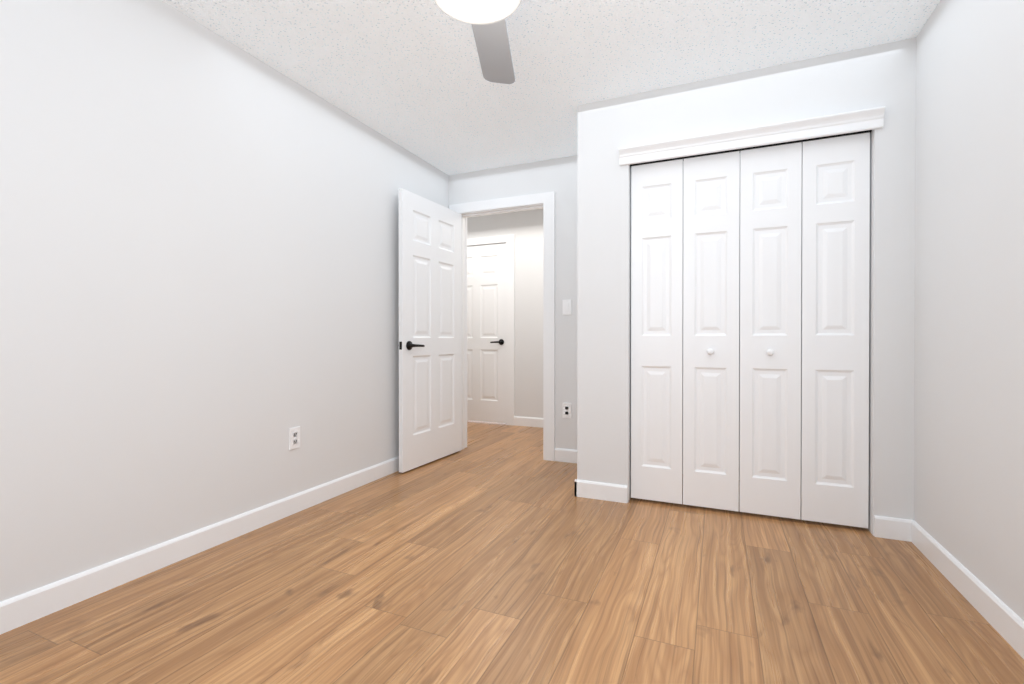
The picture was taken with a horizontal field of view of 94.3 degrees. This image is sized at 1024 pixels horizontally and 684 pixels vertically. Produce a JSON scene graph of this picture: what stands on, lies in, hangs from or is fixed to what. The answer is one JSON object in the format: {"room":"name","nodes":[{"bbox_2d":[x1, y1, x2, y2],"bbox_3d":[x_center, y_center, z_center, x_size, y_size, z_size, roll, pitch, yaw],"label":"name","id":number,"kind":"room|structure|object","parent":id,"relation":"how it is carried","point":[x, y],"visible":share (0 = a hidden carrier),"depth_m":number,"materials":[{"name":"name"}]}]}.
{"room":"empty bedroom","nodes":[
{"label":"empty bedroom","id":0,"kind":"room"},
{"bbox_2d":[0,0,448,601],"bbox_3d":[-1.478,-0.243,2.098,0.120,2.365,4.660,0,0,23],"label":"wall","id":1,"kind":"structure","parent":0,"point":[198,270],"depth_m":2.02,"materials":[{"name":"paint"}]},
{"bbox_2d":[0,456,398,634],"bbox_3d":[-1.417,0.889,2.078,0.013,0.100,4.420,0,0,23],"label":"baseboard","id":2,"kind":"structure","parent":1,"relation":"attached to","point":[20,610],"depth_m":1.98,"materials":[{"name":"white wood"}]},
{"bbox_2d":[289,426,299,449],"bbox_3d":[-1.190,0.526,2.604,0.010,0.118,0.072,0,0,23],"label":"outlet","id":3,"kind":"object","parent":1,"relation":"attached to","point":[294,437],"visible":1,"depth_m":2.60,"materials":[{"name":"white plastic"}]},
{"bbox_2d":[467,209,542,417],"bbox_3d":[0.404,-0.260,5.163,3.740,2.365,0.120,0,0,23],"label":"wall","id":4,"kind":"structure","parent":0,"point":[525,228],"depth_m":5.21,"materials":[{"name":"paint"}]},
{"bbox_2d":[467,243,505,422],"bbox_3d":[-0.410,-0.097,5.447,0.768,2.012,0.088,0,0,23],"label":"hall door","id":5,"kind":"structure","parent":4,"relation":"in","point":[486,333],"depth_m":5.41,"materials":[{"name":"white wood"}]},
{"bbox_2d":[467,234,513,424],"bbox_3d":[-0.412,-0.134,5.443,0.950,2.110,0.016,0,0,23],"label":"door frame","id":6,"kind":"structure","parent":4,"relation":"attached to","point":[508,240],"depth_m":5.27,"materials":[{"name":"white wood"}]},
{"bbox_2d":[514,416,542,427],"bbox_3d":[1.005,0.875,4.837,2.134,0.100,0.013,0,0,23],"label":"baseboard","id":7,"kind":"structure","parent":4,"relation":"attached to","point":[518,421],"depth_m":5.19,"materials":[{"name":"white wood"}]},
{"bbox_2d":[0,420,1023,683],"bbox_3d":[-0.396,0.968,2.339,4.520,0.060,5.950,0,0,23],"label":"floor","id":8,"kind":"structure","parent":0,"point":[492,552],"depth_m":1.72,"materials":[{"name":"brown wood"}]},
{"bbox_2d":[162,0,939,174],"bbox_3d":[-0.396,-1.477,2.326,4.520,0.100,5.950,0,0,23],"label":"ceiling","id":9,"kind":"structure","parent":0,"point":[407,75],"depth_m":2.33,"materials":[{"name":"white paint"}]},
{"bbox_2d":[434,0,521,83],"bbox_3d":[0.001,-1.240,1.468,1.147,0.365,1.186,0,0,23],"label":"fan","id":10,"kind":"object","parent":9,"relation":"hanging from","point":[486,19],"visible":1,"depth_m":1.75,"materials":[{"name":"white plastic"}]},
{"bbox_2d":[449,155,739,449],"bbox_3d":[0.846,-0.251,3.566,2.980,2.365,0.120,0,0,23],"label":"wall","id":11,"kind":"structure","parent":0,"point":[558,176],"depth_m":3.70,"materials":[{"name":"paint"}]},
{"bbox_2d":[449,191,554,460],"bbox_3d":[-0.074,-0.123,3.965,0.945,2.105,0.152,0,0,23],"label":"door frame","id":12,"kind":"structure","parent":11,"relation":"attached to","point":[545,201],"depth_m":3.74,"materials":[{"name":"white wood"}]},
{"bbox_2d":[398,188,461,472],"bbox_3d":[-0.612,-0.081,3.696,0.141,2.000,0.782,0,0,26],"label":"bedroom door","id":13,"kind":"structure","parent":12,"relation":"attached to","point":[430,331],"depth_m":3.62,"materials":[{"name":"white wood"}]},
{"bbox_2d":[554,448,576,462],"bbox_3d":[0.494,0.881,3.651,0.349,0.100,0.013,0,0,23],"label":"baseboard","id":14,"kind":"structure","parent":11,"relation":"attached to","point":[561,455],"depth_m":3.68,"materials":[{"name":"white wood"}]},
{"bbox_2d":[563,403,571,417],"bbox_3d":[0.426,0.531,3.681,0.072,0.118,0.010,0,0,23],"label":"outlet","id":15,"kind":"object","parent":11,"relation":"attached to","point":[567,410],"visible":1,"depth_m":3.67,"materials":[{"name":"white plastic"}]},
{"bbox_2d":[563,299,571,314],"bbox_3d":[0.425,-0.269,3.676,0.072,0.118,0.012,0,0,23],"label":"light switch","id":16,"kind":"object","parent":11,"relation":"attached to","point":[567,307],"visible":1,"depth_m":3.67,"materials":[{"name":"white plastic"}]},
{"bbox_2d":[577,37,915,535],"bbox_3d":[1.168,-0.246,2.610,1.630,2.365,0.120,0,0,23],"label":"wall","id":17,"kind":"structure","parent":0,"point":[881,75],"depth_m":2.48,"materials":[{"name":"paint"}]},
{"bbox_2d":[575,479,579,496],"bbox_3d":[0.537,0.883,3.224,0.013,0.100,0.763,0,0,23],"label":"baseboard","id":18,"kind":"structure","parent":17,"relation":"attached to","point":[577,482],"depth_m":2.87,"materials":[{"name":"white wood"}]},
{"bbox_2d":[580,480,627,502],"bbox_3d":[0.540,0.885,2.814,0.281,0.100,0.013,0,0,23],"label":"baseboard","id":19,"kind":"structure","parent":17,"relation":"attached to","point":[588,489],"depth_m":2.81,"materials":[{"name":"white wood"}]},
{"bbox_2d":[631,132,869,527],"bbox_3d":[1.230,-0.056,2.567,1.152,1.950,0.062,0,0,23],"label":"closet bifold doors","id":20,"kind":"structure","parent":17,"relation":"in","point":[792,441],"depth_m":2.54,"materials":[{"name":"white wood"}]},
{"bbox_2d":[630,130,871,165],"bbox_3d":[1.237,-1.040,2.578,1.164,0.014,0.045,0,0,23],"label":"trim","id":21,"kind":"structure","parent":17,"relation":"attached to","point":[804,140],"depth_m":2.53,"materials":[{"name":"black metal"}]},
{"bbox_2d":[619,106,884,165],"bbox_3d":[1.194,-1.070,2.505,1.248,0.088,0.044,0,0,23],"label":"trim","id":22,"kind":"structure","parent":17,"relation":"attached to","point":[837,124],"depth_m":2.47,"materials":[{"name":"white wood"}]},
{"bbox_2d":[914,0,1023,620],"bbox_3d":[1.367,-0.237,0.867,0.120,2.365,4.660,0,0,23],"label":"wall","id":23,"kind":"structure","parent":0,"point":[969,363],"depth_m":1.73,"materials":[{"name":"paint"}]},
{"bbox_2d":[904,519,1023,658],"bbox_3d":[1.158,0.897,0.555,0.013,0.100,3.670,0,0,23],"label":"baseboard","id":24,"kind":"structure","parent":23,"relation":"attached to","point":[1004,620],"depth_m":1.70,"materials":[{"name":"white wood"}]}
]}

